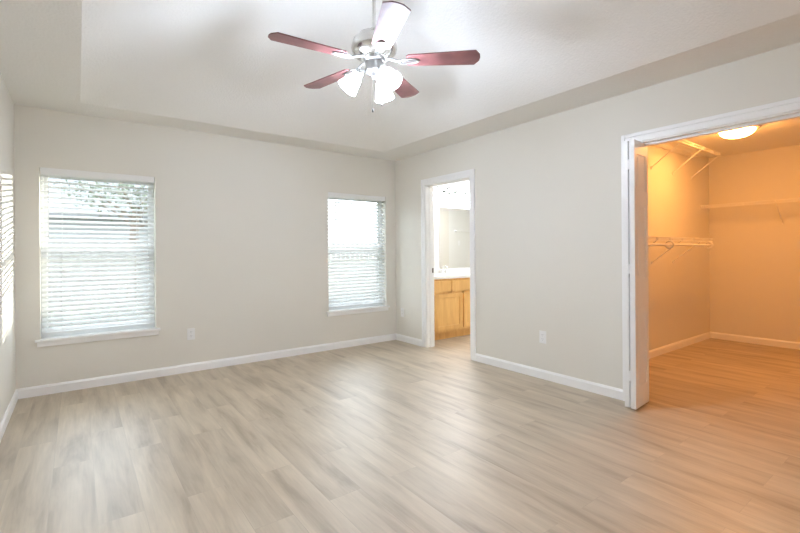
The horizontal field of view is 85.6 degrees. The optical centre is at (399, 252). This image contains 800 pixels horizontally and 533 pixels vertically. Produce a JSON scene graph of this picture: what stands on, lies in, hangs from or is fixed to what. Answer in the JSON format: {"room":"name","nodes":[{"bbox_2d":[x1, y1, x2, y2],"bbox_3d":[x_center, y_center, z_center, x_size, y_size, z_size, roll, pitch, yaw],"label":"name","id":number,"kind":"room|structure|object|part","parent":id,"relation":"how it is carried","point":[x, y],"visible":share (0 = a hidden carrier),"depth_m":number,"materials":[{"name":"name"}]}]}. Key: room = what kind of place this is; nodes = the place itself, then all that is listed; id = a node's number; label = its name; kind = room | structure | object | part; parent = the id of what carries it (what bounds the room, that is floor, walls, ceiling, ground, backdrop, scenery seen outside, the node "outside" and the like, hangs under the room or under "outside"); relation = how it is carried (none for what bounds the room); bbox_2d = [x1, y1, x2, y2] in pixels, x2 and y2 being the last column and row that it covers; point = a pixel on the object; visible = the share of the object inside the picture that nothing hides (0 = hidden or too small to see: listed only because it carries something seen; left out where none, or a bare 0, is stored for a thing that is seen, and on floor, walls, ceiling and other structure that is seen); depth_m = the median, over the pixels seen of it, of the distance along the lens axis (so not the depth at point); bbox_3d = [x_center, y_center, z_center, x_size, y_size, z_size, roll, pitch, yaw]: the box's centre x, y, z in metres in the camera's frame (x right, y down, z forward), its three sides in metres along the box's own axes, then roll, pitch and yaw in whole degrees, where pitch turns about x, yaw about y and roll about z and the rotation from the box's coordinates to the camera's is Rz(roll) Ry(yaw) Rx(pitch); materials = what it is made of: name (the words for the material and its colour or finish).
{"room":"empty bedroom","nodes":[
{"label":"empty bedroom","id":0,"kind":"room"},
{"bbox_2d":[0,73,15,422],"bbox_3d":[-1.723,-0.433,1.475,0.160,3.280,5.110,0,0,-37],"label":"wall","id":1,"kind":"structure","parent":0,"point":[7,187],"depth_m":3.16,"materials":[{"name":"white paint"}]},
{"bbox_2d":[0,389,17,441],"bbox_3d":[-1.690,1.165,1.591,0.014,0.084,4.950,0,0,-37],"label":"baseboard","id":2,"kind":"structure","parent":1,"relation":"attached to","point":[5,420],"depth_m":3.08,"materials":[{"name":"white paint"}]},
{"bbox_2d":[14,104,395,388],"bbox_3d":[-1.689,-0.433,4.789,4.180,3.280,0.160,0,0,-37],"label":"wall","id":3,"kind":"structure","parent":0,"point":[241,224],"depth_m":4.48,"materials":[{"name":"white paint"}]},
{"bbox_2d":[35,174,160,346],"bbox_3d":[-2.748,0.038,3.970,0.932,1.528,0.182,0,0,-37],"label":"window","id":4,"kind":"structure","parent":3,"relation":"in","point":[146,330],"depth_m":3.90,"materials":[{"name":"white plastic"}]},
{"bbox_2d":[40,167,154,334],"bbox_3d":[-2.732,-0.009,3.948,0.850,1.431,0.072,0,0,-37],"label":"window blind","id":5,"kind":"object","parent":4,"relation":"attached to","point":[50,171],"visible":1,"depth_m":3.92,"materials":[{"name":"white plastic"}]},
{"bbox_3d":[-2.961,0.011,3.787,0.002,1.370,0.056,0,0,-37],"label":"ladder cord","id":6,"kind":"part","parent":5,"relation":"part of","materials":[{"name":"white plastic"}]},
{"bbox_3d":[-2.732,0.697,3.955,0.846,0.018,0.050,0,0,-37],"label":"rail","id":7,"kind":"part","parent":5,"relation":"part of","materials":[{"name":"white plastic"}]},
{"bbox_3d":[-2.512,0.007,4.122,0.002,1.370,0.056,0,0,-37],"label":"ladder cord","id":8,"kind":"part","parent":5,"relation":"part of","materials":[{"name":"white fabric"}]},
{"bbox_3d":[-2.797,-0.351,4.032,0.818,0.705,0.024,0,0,-37],"label":"sash","id":9,"kind":"part","parent":4,"relation":"part of","materials":[{"name":"white plastic"}]},
{"bbox_3d":[-2.726,0.771,3.948,0.932,0.062,0.127,0,0,-37],"label":"sill","id":10,"kind":"part","parent":4,"relation":"part of","materials":[{"name":"white paint"}]},
{"bbox_3d":[-2.776,0.340,4.011,0.818,0.765,0.024,0,0,-37],"label":"sash","id":11,"kind":"part","parent":4,"relation":"part of","materials":[{"name":"white plastic"}]},
{"bbox_2d":[187,328,194,339],"bbox_3d":[-2.112,0.829,4.362,0.072,0.116,0.008,0,0,-37],"label":"wall outlet","id":12,"kind":"object","parent":3,"relation":"attached to","point":[191,331],"visible":1,"depth_m":4.36,"materials":[{"name":"white plastic"}]},
{"bbox_2d":[17,333,395,398],"bbox_3d":[-1.610,1.164,4.731,3.900,0.084,0.014,0,0,-37],"label":"baseboard","id":13,"kind":"structure","parent":3,"relation":"attached to","point":[34,391],"depth_m":4.32,"materials":[{"name":"white paint"}]},
{"bbox_2d":[326,197,389,316],"bbox_3d":[-0.568,0.023,5.598,0.931,1.528,0.182,0,0,-37],"label":"window","id":14,"kind":"structure","parent":3,"relation":"in","point":[338,311],"depth_m":5.64,"materials":[{"name":"white plastic"}]},
{"bbox_3d":[-0.617,-0.366,5.659,0.817,0.705,0.024,0,0,-37],"label":"sash","id":15,"kind":"part","parent":14,"relation":"part of","materials":[{"name":"white plastic"}]},
{"bbox_3d":[-0.597,0.325,5.638,0.817,0.765,0.024,0,0,-37],"label":"sash","id":16,"kind":"part","parent":14,"relation":"part of","materials":[{"name":"white plastic"}]},
{"bbox_2d":[328,192,384,307],"bbox_3d":[-0.552,-0.025,5.576,0.849,1.431,0.072,0,0,-37],"label":"window blind","id":17,"kind":"object","parent":14,"relation":"attached to","point":[330,194],"visible":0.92,"depth_m":5.56,"materials":[{"name":"white plastic"}]},
{"bbox_3d":[-0.781,-0.005,5.415,0.002,1.370,0.056,0,0,-37],"label":"ladder cord","id":18,"kind":"part","parent":17,"relation":"part of","materials":[{"name":"white plastic"}]},
{"bbox_3d":[-0.552,0.682,5.582,0.845,0.018,0.050,0,0,-37],"label":"rail","id":19,"kind":"part","parent":17,"relation":"part of","materials":[{"name":"white plastic"}]},
{"bbox_3d":[-0.547,0.756,5.576,0.931,0.062,0.127,0,0,-37],"label":"sill","id":20,"kind":"part","parent":14,"relation":"part of","materials":[{"name":"white paint"}]},
{"bbox_2d":[0,334,799,532],"bbox_3d":[1.674,1.258,4.178,8.820,0.150,5.390,0,0,-37],"label":"floor","id":21,"kind":"structure","parent":0,"point":[393,436],"depth_m":2.59,"materials":[{"name":"laminate"}]},
{"bbox_2d":[434,277,469,339],"bbox_3d":[0.880,0.775,6.395,1.815,0.828,0.567,0,0,-37],"label":"vanity cabinet","id":22,"kind":"object","parent":21,"relation":"on","point":[451,296],"visible":0.3,"depth_m":5.94,"materials":[{"name":"brown wood"}]},
{"bbox_3d":[0.511,0.465,5.779,0.451,0.148,0.019,0,0,-37],"label":"drawer","id":23,"kind":"part","parent":22,"relation":"part of","materials":[{"name":"brown wood"}]},
{"bbox_3d":[0.665,0.812,5.892,0.518,0.487,0.019,0,0,-37],"label":"cabinet door","id":24,"kind":"part","parent":22,"relation":"part of","materials":[{"name":"brown wood"}]},
{"bbox_3d":[0.662,0.812,5.896,0.416,0.385,0.009,0,0,-37],"label":"door panel","id":25,"kind":"part","parent":22,"relation":"part of","materials":[{"name":"brown wood"}]},
{"bbox_2d":[434,268,469,279],"bbox_3d":[0.877,0.306,6.392,1.838,0.109,0.574,0,0,-37],"label":"countertop","id":26,"kind":"structure","parent":22,"relation":"on","point":[452,272],"depth_m":6.46,"materials":[{"name":"stone"}]},
{"bbox_2d":[437,266,448,273],"bbox_3d":[0.643,0.265,6.438,0.172,0.126,0.173,0,0,9],"label":"faucet","id":27,"kind":"object","parent":26,"relation":"on","point":[439,271],"visible":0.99,"depth_m":6.42,"materials":[{"name":"silver metal"}]},
{"bbox_3d":[1.004,0.462,6.147,0.728,0.148,0.019,0,0,-37],"label":"drawer","id":28,"kind":"part","parent":22,"relation":"part of","materials":[{"name":"brown wood"}]},
{"bbox_3d":[1.100,0.809,6.217,0.515,0.487,0.019,0,0,-37],"label":"cabinet door","id":29,"kind":"part","parent":22,"relation":"part of","materials":[{"name":"brown wood"}]},
{"bbox_3d":[1.097,0.809,6.221,0.413,0.385,0.009,0,0,-37],"label":"door panel","id":30,"kind":"part","parent":22,"relation":"part of","materials":[{"name":"brown wood"}]},
{"bbox_2d":[0,0,799,160],"bbox_3d":[-0.153,-1.664,2.754,3.900,0.840,4.950,0,0,-37],"label":"ceiling","id":31,"kind":"structure","parent":0,"point":[205,66],"depth_m":3.25,"materials":[{"name":"paint"}]},
{"bbox_2d":[268,0,479,111],"bbox_3d":[-0.206,-1.384,2.747,1.252,1.000,1.277,0,0,-37],"label":"ceiling fan","id":32,"kind":"object","parent":31,"relation":"hanging from","point":[375,46],"visible":1,"depth_m":2.68,"materials":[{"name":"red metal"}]},
{"bbox_3d":[-0.536,-1.214,2.530,0.463,0.030,0.147,0,0,-31],"label":"blade","id":33,"kind":"part","parent":32,"relation":"part of","materials":[{"name":"brown wood"}]},
{"bbox_3d":[-0.495,-1.214,3.041,0.463,0.030,0.147,0,0,41],"label":"blade","id":34,"kind":"part","parent":32,"relation":"part of","materials":[{"name":"brown wood"}]},
{"bbox_3d":[-0.323,-1.067,2.736,0.140,0.148,0.126,0,0,-37],"label":"lamp shade","id":35,"kind":"part","parent":32,"relation":"part of","materials":[{"name":"white glass"}]},
{"bbox_3d":[-0.249,-1.137,2.746,0.078,0.055,0.060,0,0,-37],"label":"lamp arm","id":36,"kind":"part","parent":32,"relation":"part of","materials":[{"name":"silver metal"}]},
{"bbox_3d":[-0.112,-1.069,2.912,0.138,0.148,0.129,0,0,-37],"label":"lamp shade","id":37,"kind":"part","parent":32,"relation":"part of","materials":[{"name":"white glass"}]},
{"bbox_3d":[-0.076,-1.087,2.654,0.049,0.052,0.051,0,0,-37],"label":"light bulb","id":38,"kind":"part","parent":32,"relation":"part of","materials":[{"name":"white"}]},
{"bbox_3d":[-0.062,-1.069,2.639,0.131,0.148,0.144,0,0,-37],"label":"lamp shade","id":39,"kind":"part","parent":32,"relation":"part of","materials":[{"name":"white glass"}]},
{"bbox_3d":[-0.062,-1.217,2.333,0.147,0.030,0.463,0,0,-13],"label":"blade","id":40,"kind":"part","parent":32,"relation":"part of","materials":[{"name":"white wood"}]},
{"bbox_3d":[0.004,-1.218,3.160,0.147,0.030,0.463,0,0,23],"label":"blade","id":41,"kind":"part","parent":32,"relation":"part of","materials":[{"name":"brown wood"}]},
{"bbox_3d":[0.272,-1.219,2.723,0.463,0.030,0.147,0,0,5],"label":"blade","id":42,"kind":"part","parent":32,"relation":"part of","materials":[{"name":"brown wood"}]},
{"bbox_2d":[434,180,469,268],"bbox_3d":[1.775,-0.037,7.524,4.640,2.440,0.160,0,0,-37],"label":"wall","id":43,"kind":"structure","parent":0,"point":[464,185],"depth_m":6.59,"materials":[{"name":"white paint"}]},
{"bbox_2d":[434,186,468,202],"bbox_3d":[0.835,-0.886,6.636,1.162,0.210,0.143,0,0,-37],"label":"vanity light","id":44,"kind":"object","parent":43,"relation":"attached to","point":[449,191],"visible":0.62,"depth_m":6.61,"materials":[{"name":"white glass"}]},
{"bbox_3d":[0.659,-0.833,6.488,0.120,0.107,0.119,0,0,-37],"label":"lamp shade","id":45,"kind":"part","parent":44,"relation":"part of","materials":[{"name":"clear glass"}]},
{"bbox_3d":[0.798,-0.931,6.685,0.200,0.120,0.021,0,0,-37],"label":"plate","id":46,"kind":"part","parent":44,"relation":"part of","materials":[{"name":"silver metal"}]},
{"bbox_3d":[0.843,-0.834,6.626,0.120,0.107,0.119,0,0,-37],"label":"lamp shade","id":47,"kind":"part","parent":44,"relation":"part of","materials":[{"name":"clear glass"}]},
{"bbox_3d":[1.027,-0.836,6.763,0.120,0.107,0.119,0,0,-37],"label":"lamp shade","id":48,"kind":"part","parent":44,"relation":"part of","materials":[{"name":"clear glass"}]},
{"bbox_2d":[434,268,469,273],"bbox_3d":[0.711,0.290,6.614,1.838,0.075,0.021,0,0,-37],"label":"backsplash","id":49,"kind":"structure","parent":43,"relation":"attached to","point":[451,270],"depth_m":6.71,"materials":[{"name":"stone"}]},
{"bbox_2d":[439,207,469,267],"bbox_3d":[1.005,-0.220,6.845,1.025,0.932,0.005,0,0,-37],"label":"mirror","id":50,"kind":"object","parent":43,"relation":"attached to","point":[454,223],"visible":0.64,"depth_m":6.73,"materials":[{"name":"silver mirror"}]},
{"bbox_2d":[395,42,799,388],"bbox_3d":[1.466,-0.455,3.957,0.120,3.280,4.950,0,0,-37],"label":"wall","id":51,"kind":"structure","parent":0,"point":[548,219],"depth_m":3.90,"materials":[{"name":"white paint"}]},
{"bbox_2d":[421,169,475,360],"bbox_3d":[0.602,0.141,5.119,0.156,2.100,0.908,0,0,-37],"label":"trim","id":52,"kind":"structure","parent":51,"relation":"attached to","point":[427,185],"depth_m":5.39,"materials":[{"name":"white paint"}]},
{"bbox_3d":[0.657,0.140,5.160,0.018,2.100,0.908,0,0,-37],"label":"casing","id":53,"kind":"part","parent":52,"relation":"part of","materials":[{"name":"white paint"}]},
{"bbox_2d":[396,333,622,400],"bbox_3d":[1.423,1.143,3.917,0.014,0.084,4.950,0,0,-37],"label":"baseboard","id":54,"kind":"structure","parent":51,"relation":"attached to","point":[597,388],"depth_m":4.00,"materials":[{"name":"white paint"}]},
{"bbox_2d":[539,330,545,343],"bbox_3d":[1.335,0.795,4.037,0.008,0.116,0.072,0,0,-37],"label":"wall outlet","id":55,"kind":"object","parent":51,"relation":"attached to","point":[542,334],"visible":1,"depth_m":4.04,"materials":[{"name":"white plastic"}]},
{"bbox_2d":[623,139,648,408],"bbox_3d":[1.820,0.171,3.309,0.276,2.022,0.092,0,0,-37],"label":"bifold door","id":56,"kind":"structure","parent":51,"relation":"in","point":[635,153],"depth_m":3.25,"materials":[{"name":"white paint"}]},
{"bbox_3d":[1.807,0.164,3.331,0.268,2.000,0.034,0,0,-38],"label":"door","id":57,"kind":"part","parent":56,"relation":"part of","materials":[{"name":"white paint"}]},
{"bbox_3d":[1.826,0.135,3.293,0.129,1.703,0.037,0,0,-41],"label":"raised panel","id":58,"kind":"part","parent":56,"relation":"part of","materials":[{"name":"white paint"}]},
{"bbox_2d":[621,97,799,400],"bbox_3d":[2.323,0.125,2.815,0.156,2.108,1.660,0,0,-37],"label":"trim","id":59,"kind":"structure","parent":51,"relation":"attached to","point":[788,109],"depth_m":2.98,"materials":[{"name":"white paint"}]},
{"bbox_2d":[648,144,709,349],"bbox_3d":[2.906,-0.045,4.974,3.400,2.440,0.120,0,0,-37],"label":"wall","id":60,"kind":"structure","parent":0,"point":[679,291],"depth_m":5.25,"materials":[{"name":"white paint"}]},
{"bbox_2d":[649,332,710,358],"bbox_3d":[2.906,1.133,4.884,3.280,0.084,0.014,0,0,-37],"label":"baseboard","id":61,"kind":"structure","parent":60,"relation":"attached to","point":[683,343],"depth_m":5.22,"materials":[{"name":"white paint"}]},
{"bbox_2d":[648,236,713,263],"bbox_3d":[2.725,-0.011,4.547,2.240,0.293,0.351,0,0,-37],"label":"wire shelf","id":62,"kind":"object","parent":60,"relation":"attached to","point":[679,239],"visible":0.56,"depth_m":4.59,"materials":[{"name":"white metal"}]},
{"bbox_3d":[2.812,-0.075,4.448,2.220,0.025,0.025,0,0,-37],"label":"hang rod","id":63,"kind":"part","parent":62,"relation":"part of","materials":[{"name":"white metal"}]},
{"bbox_2d":[651,140,720,178],"bbox_3d":[2.824,-1.066,4.647,2.530,0.283,0.318,0,0,-37],"label":"wire shelf","id":64,"kind":"object","parent":60,"relation":"attached to","point":[681,141],"visible":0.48,"depth_m":5.03,"materials":[{"name":"white metal"}]},
{"bbox_2d":[664,118,799,157],"bbox_3d":[3.606,-1.320,4.024,3.400,0.100,2.490,0,0,-37],"label":"ceiling","id":65,"kind":"structure","parent":0,"point":[785,133],"depth_m":4.94,"materials":[{"name":"paint"}]},
{"bbox_2d":[716,125,761,138],"bbox_3d":[3.419,-1.216,4.377,0.390,0.106,0.390,0,0,-37],"label":"ceiling light","id":66,"kind":"object","parent":65,"relation":"attached to","point":[743,132],"visible":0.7,"depth_m":4.30,"materials":[{"name":"beige glass"}]},
{"bbox_2d":[709,145,799,342],"bbox_3d":[4.965,-0.060,4.957,0.120,2.440,2.370,0,0,-37],"label":"wall","id":67,"kind":"structure","parent":0,"point":[754,257],"depth_m":5.46,"materials":[{"name":"white paint"}]},
{"bbox_2d":[700,198,799,223],"bbox_3d":[4.785,-0.480,4.832,0.318,0.283,2.382,0,0,-37],"label":"wire shelf","id":68,"kind":"object","parent":67,"relation":"attached to","point":[791,199],"visible":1,"depth_m":5.30,"materials":[{"name":"white metal"}]},
{"bbox_2d":[711,332,799,349],"bbox_3d":[4.919,1.119,4.917,0.014,0.084,2.370,0,0,-37],"label":"baseboard","id":69,"kind":"structure","parent":67,"relation":"attached to","point":[731,337],"depth_m":5.46,"materials":[{"name":"white paint"}]},
{"label":"outside","id":70,"kind":"structure","parent":0,"visible":0},
{"bbox_2d":[51,261,368,326],"bbox_3d":[-18.149,1.621,30.141,80.000,0.100,59.500,0,0,-37],"label":"lawn","id":71,"kind":"structure","parent":70,"point":[345,261],"depth_m":11.02,"materials":[{"name":"green plant"}]},
{"bbox_2d":[49,178,147,301],"bbox_3d":[-13.928,-0.683,14.272,10.600,4.450,7.000,0,0,-37],"label":"house","id":72,"kind":"structure","parent":71,"relation":"on","point":[50,179],"depth_m":13.77,"materials":[{"name":"white"}]},
{"bbox_2d":[54,179,147,298],"bbox_3d":[-7.872,-0.640,12.770,3.813,4.287,3.774,0,0,8],"label":"tree","id":73,"kind":"object","parent":71,"relation":"on","point":[119,184],"visible":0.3,"depth_m":12.46,"materials":[{"name":"green plant"}]},
{"bbox_2d":[48,242,377,327],"bbox_3d":[-3.633,0.603,10.790,18.115,1.735,0.148,0,0,-37],"label":"fence","id":74,"kind":"object","parent":71,"relation":"on","point":[49,243],"visible":0.04,"depth_m":8.99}
]}

